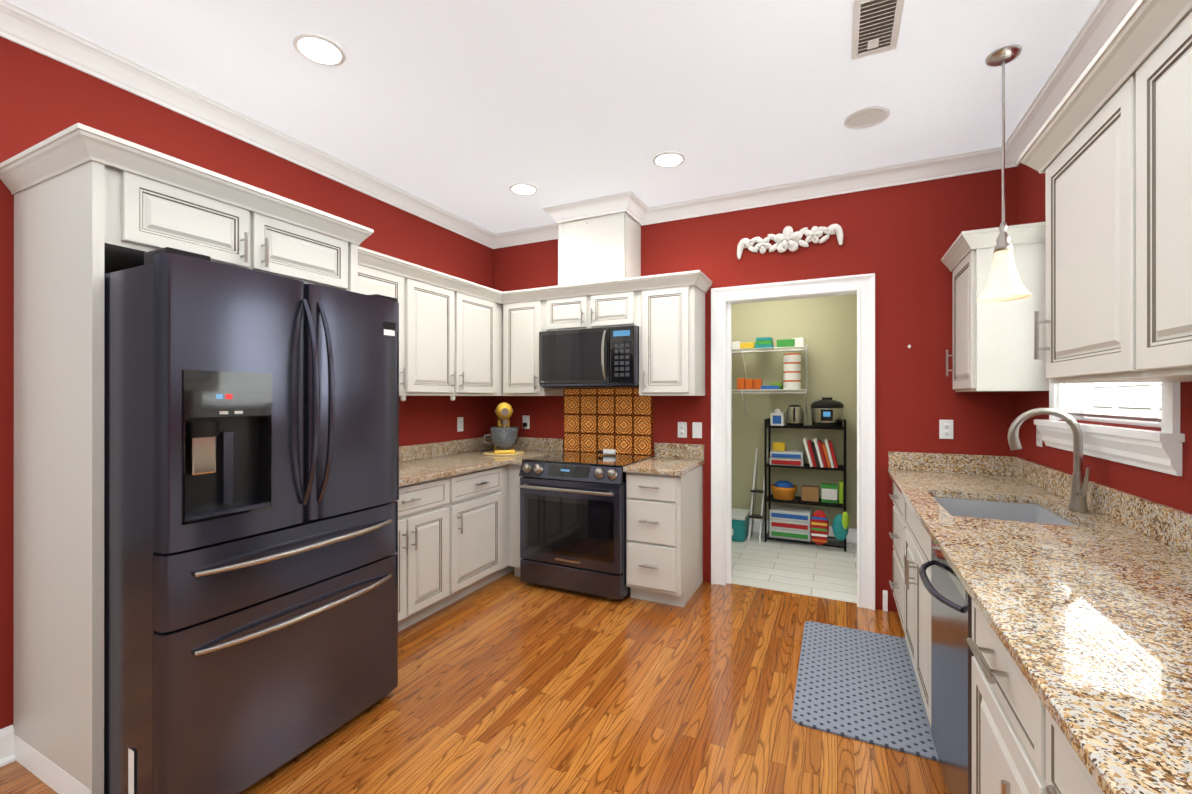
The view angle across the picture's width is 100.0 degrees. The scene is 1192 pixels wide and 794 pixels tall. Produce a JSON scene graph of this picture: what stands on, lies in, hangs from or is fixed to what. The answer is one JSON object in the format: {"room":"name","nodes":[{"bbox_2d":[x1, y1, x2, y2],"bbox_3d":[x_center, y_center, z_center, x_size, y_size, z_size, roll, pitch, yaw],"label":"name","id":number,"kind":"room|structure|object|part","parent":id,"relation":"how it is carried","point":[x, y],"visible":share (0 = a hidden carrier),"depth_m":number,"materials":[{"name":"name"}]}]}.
{"room":"kitchen","nodes":[
{"label":"kitchen","id":0,"kind":"room"},
{"bbox_2d":[0,36,492,728],"bbox_3d":[-1.664,-0.040,3.218,0.120,2.840,3.089,0,0,26],"label":"wall","id":1,"kind":"structure","parent":0,"point":[42,96],"depth_m":2.31,"materials":[{"name":"red paint"}]},
{"bbox_2d":[0,0,496,248],"bbox_3d":[-1.590,-1.407,3.136,0.085,0.104,3.175,0,0,26],"label":"crown molding","id":2,"kind":"structure","parent":1,"relation":"attached to","point":[38,34],"depth_m":2.43,"materials":[{"name":"white wood"}]},
{"bbox_2d":[358,264,409,395],"bbox_3d":[-1.505,-0.400,3.021,0.333,0.780,0.608,0,0,26],"label":"upper cabinet","id":3,"kind":"object","parent":1,"relation":"attached to","point":[371,281],"depth_m":3.18,"materials":[{"name":"white wood"}]},
{"bbox_2d":[0,123,711,303],"bbox_3d":[-0.690,-0.814,2.790,2.001,0.086,3.014,0,0,26],"label":"crown molding","id":4,"kind":"structure","parent":3,"relation":"attached to","point":[71,147],"depth_m":2.01,"materials":[{"name":"white wood"}]},
{"bbox_2d":[410,279,457,395],"bbox_3d":[-1.273,-0.400,3.505,0.333,0.780,0.465,0,0,26],"label":"upper cabinet","id":5,"kind":"object","parent":1,"relation":"attached to","point":[452,344],"depth_m":3.45,"materials":[{"name":"white wood"}]},
{"bbox_2d":[0,590,887,766],"bbox_3d":[-1.987,1.313,1.519,6.817,0.129,6.430,0,0,26],"label":"baseboard","id":6,"kind":"structure","parent":1,"relation":"attached to","point":[7,755],"depth_m":1.89,"materials":[{"name":"white wood"}]},
{"bbox_2d":[457,417,462,431],"bbox_3d":[-1.131,0.228,4.176,0.008,0.118,0.072,0,0,26],"label":"electrical outlet","id":7,"kind":"object","parent":1,"relation":"attached to","point":[459,424],"visible":1,"depth_m":4.17,"materials":[{"name":"white plastic"}]},
{"bbox_2d":[458,292,497,395],"bbox_3d":[-1.068,-0.400,3.933,0.333,0.780,0.485,0,0,26],"label":"upper cabinet","id":8,"kind":"object","parent":1,"relation":"attached to","point":[477,317],"depth_m":3.87,"materials":[{"name":"white wood"}]},
{"bbox_2d":[0,531,947,793],"bbox_3d":[-1.525,1.429,2.251,7.017,0.100,8.150,0,0,26],"label":"floor","id":9,"kind":"structure","parent":0,"point":[509,683],"depth_m":2.25,"materials":[{"name":"brown wood"}]},
{"bbox_2d":[13,160,357,793],"bbox_3d":[-1.698,0.294,2.215,0.683,2.170,1.006,0,0,26],"label":"tall cabinet","id":10,"kind":"object","parent":9,"relation":"on","point":[80,231],"visible":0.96,"depth_m":1.76,"materials":[{"name":"white wood"}]},
{"bbox_2d":[104,247,398,793],"bbox_3d":[-1.426,0.459,2.069,0.902,1.831,0.911,0,0,26],"label":"refrigerator","id":11,"kind":"object","parent":9,"relation":"on","point":[251,457],"visible":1,"depth_m":1.69,"materials":[{"name":"black metal"}]},
{"bbox_2d":[397,476,452,631],"bbox_3d":[-1.360,0.941,3.006,0.607,0.878,0.708,0,0,26],"label":"base cabinet","id":12,"kind":"object","parent":9,"relation":"on","point":[425,509],"depth_m":3.01,"materials":[{"name":"white wood"}]},
{"bbox_2d":[399,436,562,486],"bbox_3d":[-1.028,0.427,3.540,0.741,0.145,1.953,0,0,26],"label":"countertop","id":13,"kind":"structure","parent":12,"relation":"on","point":[418,463],"depth_m":3.75,"materials":[{"name":"stone"}]},
{"bbox_2d":[483,402,524,455],"bbox_3d":[-0.751,0.253,4.116,0.342,0.422,0.360,0,0,26],"label":"stand mixer","id":14,"kind":"object","parent":13,"relation":"on","point":[504,435],"visible":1,"depth_m":3.99,"materials":[{"name":"yellow metal"}]},
{"bbox_2d":[483,423,526,451],"bbox_3d":[-0.793,0.344,4.329,0.266,0.238,0.312,0,0,26],"label":"cord","id":15,"kind":"object","parent":13,"relation":"on","point":[524,424],"visible":0.77,"depth_m":4.39,"materials":[{"name":"black plastic"}]},
{"bbox_2d":[453,465,504,601],"bbox_3d":[-1.087,0.941,3.573,0.607,0.878,0.550,0,0,26],"label":"base cabinet","id":16,"kind":"object","parent":9,"relation":"on","point":[458,536],"depth_m":3.46,"materials":[{"name":"white wood"}]},
{"bbox_2d":[505,464,522,575],"bbox_3d":[-0.817,0.941,4.135,0.607,0.878,0.698,0,0,26],"label":"base cabinet","id":17,"kind":"object","parent":9,"relation":"on","point":[512,478],"depth_m":3.78,"materials":[{"name":"white wood"}]},
{"bbox_2d":[518,451,653,599],"bbox_3d":[-0.067,0.919,3.752,0.803,0.923,0.728,0,0,26],"label":"range oven","id":18,"kind":"object","parent":9,"relation":"on","point":[572,520],"visible":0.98,"depth_m":3.47,"materials":[{"name":"black metal"}]},
{"bbox_2d":[598,449,615,454],"bbox_3d":[0.084,0.432,3.924,0.137,0.048,0.048,0,0,7],"label":"spoon rest","id":19,"kind":"object","parent":18,"relation":"on","point":[608,452],"visible":1,"depth_m":3.90,"materials":[{"name":"white ceramic"}]},
{"bbox_2d":[626,465,702,606],"bbox_3d":[0.489,0.941,3.536,0.378,0.878,0.648,0,0,26],"label":"base cabinet","id":20,"kind":"object","parent":9,"relation":"on","point":[664,539],"visible":1,"depth_m":3.30,"materials":[{"name":"white wood"}]},
{"bbox_2d":[623,443,703,475],"bbox_3d":[0.495,0.427,3.535,0.392,0.145,0.642,0,0,26],"label":"countertop","id":21,"kind":"structure","parent":20,"relation":"on","point":[675,459],"depth_m":3.67,"materials":[{"name":"stone"}]},
{"bbox_2d":[732,508,749,541],"bbox_3d":[1.373,1.258,4.945,0.250,0.244,0.360,0,0,26],"label":"storage bin","id":22,"kind":"object","parent":9,"relation":"on","point":[740,522],"visible":0.48,"depth_m":4.78,"materials":[{"name":"teal plastic"}]},
{"bbox_2d":[747,448,767,542],"bbox_3d":[1.590,0.951,4.913,0.148,0.867,0.367,0,0,26],"label":"step stool","id":23,"kind":"object","parent":9,"relation":"on","point":[753,515],"visible":0.88,"depth_m":4.92,"materials":[{"name":"white metal"}]},
{"bbox_2d":[764,418,845,551],"bbox_3d":[1.991,0.796,4.765,0.698,1.170,0.328,0,0,26],"label":"rack","id":24,"kind":"object","parent":9,"relation":"on","point":[769,498],"visible":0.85,"depth_m":4.71,"materials":[{"name":"black metal"}]},
{"bbox_2d":[770,409,784,425],"bbox_3d":[1.776,0.196,4.896,0.120,0.165,0.121,0,0,26],"label":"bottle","id":25,"kind":"object","parent":24,"relation":"on","point":[777,417],"visible":1,"depth_m":4.85,"materials":[{"name":"white plastic"}]},
{"bbox_2d":[771,481,796,499],"bbox_3d":[1.817,0.894,4.843,0.240,0.170,0.240,0,0,26],"label":"basket","id":26,"kind":"object","parent":24,"relation":"on","point":[783,490],"visible":1,"depth_m":4.76,"materials":[{"name":"orange plastic"}]},
{"bbox_2d":[769,442,804,465],"bbox_3d":[1.849,0.546,4.839,0.300,0.205,0.260,0,0,26],"label":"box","id":27,"kind":"object","parent":24,"relation":"on","point":[780,454],"visible":1,"depth_m":4.75,"materials":[{"name":"white"}]},
{"bbox_2d":[769,504,810,541],"bbox_3d":[1.876,1.208,4.827,0.360,0.261,0.278,0,0,26],"label":"storage box","id":28,"kind":"object","parent":24,"relation":"on","point":[789,522],"visible":0.96,"depth_m":4.72,"materials":[{"name":"white plastic"}]},
{"bbox_2d":[786,405,803,425],"bbox_3d":[1.904,0.176,4.794,0.160,0.205,0.214,0,0,26],"label":"toaster","id":29,"kind":"object","parent":24,"relation":"on","point":[794,415],"visible":1,"depth_m":4.76,"materials":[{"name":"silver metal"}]},
{"bbox_2d":[803,437,837,467],"bbox_3d":[2.106,0.520,4.693,0.296,0.258,0.200,0,0,26],"label":"books","id":30,"kind":"object","parent":24,"relation":"on","point":[819,453],"visible":0.96,"depth_m":4.61,"materials":[{"name":"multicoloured paper"}]},
{"bbox_2d":[801,480,842,503],"bbox_3d":[2.125,0.879,4.704,0.355,0.200,0.125,0,0,26],"label":"boxes","id":31,"kind":"object","parent":24,"relation":"on","point":[829,492],"visible":0.98,"depth_m":4.64,"materials":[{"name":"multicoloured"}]},
{"bbox_2d":[811,397,843,427],"bbox_3d":[2.164,0.141,4.688,0.284,0.275,0.284,0,0,26],"label":"slow cooker","id":32,"kind":"object","parent":24,"relation":"on","point":[827,412],"visible":1,"depth_m":4.58,"materials":[{"name":"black metal"}]},
{"bbox_2d":[810,510,828,544],"bbox_3d":[2.019,1.181,4.522,0.160,0.320,0.064,0,0,26],"label":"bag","id":33,"kind":"object","parent":9,"relation":"on","point":[819,527],"depth_m":4.50,"materials":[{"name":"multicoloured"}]},
{"bbox_2d":[832,511,848,540],"bbox_3d":[2.181,1.141,4.437,0.086,0.280,0.143,0,0,-31],"label":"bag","id":34,"kind":"object","parent":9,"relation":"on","point":[840,525],"depth_m":4.43,"materials":[{"name":"teal"}]},
{"bbox_2d":[792,621,938,761],"bbox_3d":[1.307,1.374,2.473,0.560,0.009,1.060,0,0,26],"label":"mat","id":35,"kind":"object","parent":9,"relation":"on","point":[858,685],"visible":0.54,"depth_m":2.33,"materials":[{"name":"grey fabric"}]},
{"bbox_2d":[919,539,973,793],"bbox_3d":[1.379,0.943,1.505,0.676,0.872,0.597,0,0,26],"label":"dishwasher","id":36,"kind":"object","parent":9,"relation":"on","point":[952,654],"visible":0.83,"depth_m":1.55,"materials":[{"name":"grey metal"}]},
{"bbox_2d":[889,482,1037,665],"bbox_3d":[2.053,0.940,2.796,0.633,0.878,0.628,0,0,26],"label":"base cabinet","id":37,"kind":"object","parent":9,"relation":"on","point":[911,541],"depth_m":2.37,"materials":[{"name":"white wood"}]},
{"bbox_2d":[966,599,1028,793],"bbox_3d":[1.179,0.939,0.974,0.633,0.878,0.527,0,0,26],"label":"base cabinet","id":38,"kind":"object","parent":9,"relation":"on","point":[1021,744],"depth_m":1.12,"materials":[{"name":"white wood"}]},
{"bbox_2d":[1029,684,1103,793],"bbox_3d":[0.957,0.939,0.512,0.633,0.878,0.500,0,0,26],"label":"base cabinet","id":39,"kind":"object","parent":9,"relation":"on","point":[1055,767],"depth_m":0.84,"materials":[{"name":"white wood"}]},
{"bbox_2d":[887,451,1191,793],"bbox_3d":[1.218,0.423,1.089,0.660,0.150,4.427,0,0,26],"label":"countertop","id":40,"kind":"structure","parent":39,"relation":"on","point":[1088,617],"depth_m":1.16,"materials":[{"name":"stone"}]},
{"bbox_2d":[933,497,1076,525],"bbox_3d":[1.720,0.612,2.142,0.454,0.222,0.636,0,0,26],"label":"sink basin","id":41,"kind":"object","parent":40,"relation":"in","point":[1023,512],"visible":0.02,"depth_m":2.38,"materials":[{"name":"silver metal"}]},
{"bbox_2d":[1007,408,1089,512],"bbox_3d":[1.859,0.254,2.056,0.258,0.418,0.097,0,0,26],"label":"kitchen faucet","id":42,"kind":"object","parent":40,"relation":"on","point":[1078,492],"visible":1,"depth_m":2.03,"materials":[{"name":"silver metal"}]},
{"bbox_2d":[9,0,1098,233],"bbox_3d":[-2.004,-1.512,1.485,7.217,0.100,6.750,0,0,26],"label":"ceiling","id":43,"kind":"structure","parent":0,"point":[471,110],"depth_m":2.33,"materials":[{"name":"white paint"}]},
{"bbox_2d":[293,33,345,65],"bbox_3d":[-1.161,-1.456,2.107,0.198,0.008,0.198,0,0,26],"label":"recessed light","id":44,"kind":"object","parent":43,"relation":"in","point":[319,49],"visible":1,"depth_m":2.10,"materials":[{"name":"white"}]},
{"bbox_2d":[509,183,537,194],"bbox_3d":[-0.508,-1.455,3.513,0.198,0.008,0.198,0,0,26],"label":"recessed light","id":45,"kind":"object","parent":43,"relation":"in","point":[523,189],"visible":1,"depth_m":3.51,"materials":[{"name":"white glass"}]},
{"bbox_2d":[542,191,639,227],"bbox_3d":[-0.057,-1.407,3.755,0.742,0.104,0.112,0,0,26],"label":"crown molding","id":46,"kind":"structure","parent":43,"relation":"attached to","point":[628,202],"depth_m":3.73,"materials":[{"name":"white wood"}]},
{"bbox_2d":[653,152,684,167],"bbox_3d":[0.447,-1.455,3.076,0.198,0.008,0.198,0,0,26],"label":"recessed light","id":47,"kind":"object","parent":43,"relation":"in","point":[668,159],"visible":1,"depth_m":3.07,"materials":[{"name":"white glass"}]},
{"bbox_2d":[844,106,889,128],"bbox_3d":[1.412,-1.455,2.613,0.212,0.009,0.212,0,0,26],"label":"ceiling speaker","id":48,"kind":"object","parent":43,"relation":"attached to","point":[865,117],"visible":1,"depth_m":2.61,"materials":[{"name":"white plastic"}]},
{"bbox_2d":[851,0,904,59],"bbox_3d":[1.100,-1.456,1.964,0.170,0.009,0.360,0,0,26],"label":"ceiling vent","id":49,"kind":"object","parent":43,"relation":"in","point":[875,30],"visible":1,"depth_m":1.97,"materials":[{"name":"white metal"}]},
{"bbox_2d":[976,45,1031,301],"bbox_3d":[1.737,-0.941,2.135,0.188,1.039,0.188,0,0,26],"label":"pendant light","id":50,"kind":"object","parent":43,"relation":"hanging from","point":[1004,283],"visible":1,"depth_m":2.12,"materials":[{"name":"white glass"}]},
{"bbox_2d":[493,167,1016,611],"bbox_3d":[0.789,-0.040,3.809,4.032,2.840,0.100,0,0,26],"label":"wall","id":51,"kind":"structure","parent":0,"point":[898,240],"depth_m":3.24,"materials":[{"name":"red paint"}]},
{"bbox_2d":[523,415,529,428],"bbox_3d":[-0.619,0.223,4.424,0.072,0.118,0.008,0,0,26],"label":"electrical outlet","id":52,"kind":"object","parent":51,"relation":"attached to","point":[526,419],"visible":0.75,"depth_m":4.42,"materials":[{"name":"white plastic"}]},
{"bbox_2d":[496,225,557,247],"bbox_3d":[-0.528,-1.407,4.332,0.776,0.104,0.100,0,0,26],"label":"crown molding","id":53,"kind":"structure","parent":51,"relation":"attached to","point":[539,233],"depth_m":4.38,"materials":[{"name":"white wood"}]},
{"bbox_2d":[502,300,562,395],"bbox_3d":[-0.530,-0.400,4.200,0.401,0.780,0.333,0,0,26],"label":"upper cabinet","id":54,"kind":"object","parent":51,"relation":"attached to","point":[521,321],"depth_m":4.06,"materials":[{"name":"white wood"}]},
{"bbox_2d":[542,295,589,330],"bbox_3d":[-0.167,-0.652,4.027,0.403,0.275,0.333,0,0,26],"label":"upper cabinet","id":55,"kind":"object","parent":51,"relation":"attached to","point":[568,313],"depth_m":3.88,"materials":[{"name":"white wood"}]},
{"bbox_2d":[558,212,640,285],"bbox_3d":[0.029,-1.140,3.934,0.564,0.636,0.331,0,0,26],"label":"cover","id":56,"kind":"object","parent":51,"relation":"attached to","point":[601,248],"depth_m":3.79,"materials":[{"name":"white"}]},
{"bbox_2d":[564,389,652,455],"bbox_3d":[0.084,0.197,4.086,0.797,0.528,0.007,0,0,26],"label":"backsplash","id":57,"kind":"structure","parent":51,"relation":"attached to","point":[620,421],"depth_m":4.07,"materials":[{"name":"tile"}]},
{"bbox_2d":[590,290,637,327],"bbox_3d":[0.195,-0.652,3.853,0.401,0.275,0.333,0,0,26],"label":"upper cabinet","id":58,"kind":"object","parent":51,"relation":"attached to","point":[616,309],"depth_m":3.70,"materials":[{"name":"white wood"}]},
{"bbox_2d":[539,325,638,388],"bbox_3d":[-0.013,-0.292,3.884,0.794,0.441,0.454,0,0,26],"label":"microwave","id":59,"kind":"object","parent":58,"relation":"attached to","point":[605,357],"visible":1,"depth_m":3.71,"materials":[{"name":"black metal"}]},
{"bbox_2d":[638,285,704,395],"bbox_3d":[0.560,-0.400,3.677,0.408,0.780,0.333,0,0,26],"label":"upper cabinet","id":60,"kind":"object","parent":51,"relation":"attached to","point":[671,320],"depth_m":3.53,"materials":[{"name":"white wood"}]},
{"bbox_2d":[678,422,686,437],"bbox_3d":[0.656,0.250,3.811,0.072,0.118,0.008,0,0,26],"label":"electrical outlet","id":61,"kind":"object","parent":51,"relation":"attached to","point":[682,429],"visible":1,"depth_m":3.81,"materials":[{"name":"white plastic"}]},
{"bbox_2d":[692,422,701,437],"bbox_3d":[0.758,0.250,3.758,0.072,0.118,0.016,0,0,26],"label":"light switch","id":62,"kind":"object","parent":51,"relation":"attached to","point":[696,429],"visible":1,"depth_m":3.76,"materials":[{"name":"white plastic"}]},
{"bbox_2d":[737,224,842,259],"bbox_3d":[1.328,-1.090,3.466,0.692,0.194,0.083,0,0,26],"label":"wall art","id":63,"kind":"object","parent":51,"relation":"attached to","point":[789,239],"visible":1,"depth_m":3.44,"materials":[{"name":"white"}]},
{"bbox_2d":[711,273,874,609],"bbox_3d":[1.361,0.289,3.537,1.060,2.181,0.159,0,0,26],"label":"door frame","id":64,"kind":"structure","parent":51,"relation":"attached to","point":[724,299],"depth_m":3.48,"materials":[{"name":"white wood"}]},
{"bbox_2d":[632,146,1001,225],"bbox_3d":[1.353,-1.407,3.429,2.252,0.104,0.100,0,0,26],"label":"crown molding","id":65,"kind":"structure","parent":51,"relation":"attached to","point":[988,159],"depth_m":3.33,"materials":[{"name":"white wood"}]},
{"bbox_2d":[939,420,952,438],"bbox_3d":[2.162,0.200,3.089,0.072,0.118,0.008,0,0,26],"label":"electrical outlet","id":66,"kind":"object","parent":51,"relation":"attached to","point":[945,429],"visible":1,"depth_m":3.09,"materials":[{"name":"white plastic"}]},
{"bbox_2d":[732,294,856,528],"bbox_3d":[1.530,0.081,4.407,1.660,2.600,1.620,0,0,26],"label":"wall","id":67,"kind":"structure","parent":0,"point":[825,328],"depth_m":4.97,"materials":[{"name":"beige paint"}]},
{"bbox_2d":[732,344,806,416],"bbox_3d":[1.562,-0.163,5.001,1.001,0.713,0.311,0,0,26],"label":"wire shelf","id":68,"kind":"object","parent":67,"relation":"attached to","point":[760,390],"depth_m":4.88,"materials":[{"name":"white metal"}]},
{"bbox_3d":[1.504,-0.150,5.022,0.680,0.150,0.250,0,0,26],"label":"pantry items shelf","id":69,"kind":"part","parent":68,"relation":"part of","materials":[{"name":"orange cardboard"}]},
{"bbox_2d":[732,337,803,350],"bbox_3d":[1.583,-0.527,4.956,0.880,0.104,0.180,0,0,26],"label":"boxes","id":70,"kind":"object","parent":68,"relation":"on","point":[765,342],"visible":0.69,"depth_m":4.85,"materials":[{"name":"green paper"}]},
{"bbox_2d":[783,353,800,388],"bbox_3d":[1.881,-0.245,4.802,0.158,0.339,0.158,0,0,26],"label":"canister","id":71,"kind":"object","parent":68,"relation":"on","point":[791,370],"visible":1,"depth_m":4.74,"materials":[{"name":"white plastic"}]},
{"bbox_2d":[750,518,856,542],"bbox_3d":[1.839,1.315,5.037,1.410,0.129,0.016,0,0,26],"label":"baseboard","id":72,"kind":"structure","parent":67,"relation":"attached to","point":[851,536],"depth_m":4.81,"materials":[{"name":"white"}]},
{"bbox_2d":[1017,162,1191,513],"bbox_3d":[1.140,-0.043,0.019,0.120,2.840,6.430,0,0,26],"label":"wall","id":73,"kind":"structure","parent":0,"point":[1172,491],"depth_m":2.04,"materials":[{"name":"red paint"}]},
{"bbox_2d":[950,243,1048,391],"bbox_3d":[2.219,-0.411,2.779,0.318,0.760,0.518,0,0,26],"label":"upper cabinet","id":74,"kind":"object","parent":73,"relation":"attached to","point":[993,342],"depth_m":2.58,"materials":[{"name":"white wood"}]},
{"bbox_2d":[1036,426,1041,446],"bbox_3d":[2.312,0.199,2.612,0.008,0.118,0.072,0,0,26],"label":"electrical outlet","id":75,"kind":"object","parent":73,"relation":"attached to","point":[1038,439],"visible":0.65,"depth_m":2.61,"materials":[{"name":"white plastic"}]},
{"bbox_2d":[1000,0,1136,167],"bbox_3d":[1.048,-1.410,0.065,0.085,0.104,6.430,0,0,26],"label":"crown molding","id":76,"kind":"structure","parent":73,"relation":"attached to","point":[1106,16],"depth_m":2.17,"materials":[{"name":"white wood"}]},
{"bbox_2d":[1034,87,1121,386],"bbox_3d":[1.552,-0.419,1.390,0.318,0.745,0.583,0,0,26],"label":"upper cabinet","id":77,"kind":"object","parent":73,"relation":"attached to","point":[1104,270],"depth_m":1.44,"materials":[{"name":"white wood"}]},
{"bbox_2d":[1034,379,1184,475],"bbox_3d":[2.058,-0.344,2.014,0.160,1.175,1.100,0,0,26],"label":"window","id":78,"kind":"structure","parent":73,"relation":"in","point":[1160,451],"depth_m":1.82,"materials":[{"name":"white"}]},
{"bbox_2d":[1064,382,1160,422],"bbox_3d":[2.055,-0.385,1.982,0.048,0.947,0.848,0,0,26],"label":"window blinds","id":79,"kind":"object","parent":78,"relation":"attached to","point":[1157,388],"visible":0.08,"depth_m":1.97,"materials":[{"name":"white plastic"}]},
{"bbox_2d":[1122,11,1191,382],"bbox_3d":[1.227,-0.420,0.712,0.318,0.745,0.920,0,0,26],"label":"upper cabinet","id":80,"kind":"object","parent":73,"relation":"attached to","point":[1157,99],"depth_m":1.11,"materials":[{"name":"white wood"}]},
{"bbox_2d":[941,0,1191,271],"bbox_3d":[1.349,-0.815,1.027,0.369,0.086,4.427,0,0,26],"label":"crown molding","id":81,"kind":"structure","parent":80,"relation":"attached to","point":[1141,33],"depth_m":1.33,"materials":[{"name":"white wood"}]},
{"label":"outside","id":82,"kind":"structure","parent":0,"visible":0},
{"bbox_2d":[1093,384,1160,409],"bbox_3d":[2.566,-0.621,1.737,0.035,4.000,3.880,0,0,26],"label":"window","id":83,"kind":"structure","parent":82,"point":[1127,399],"depth_m":2.96,"materials":[{"name":"grey"}]}
]}

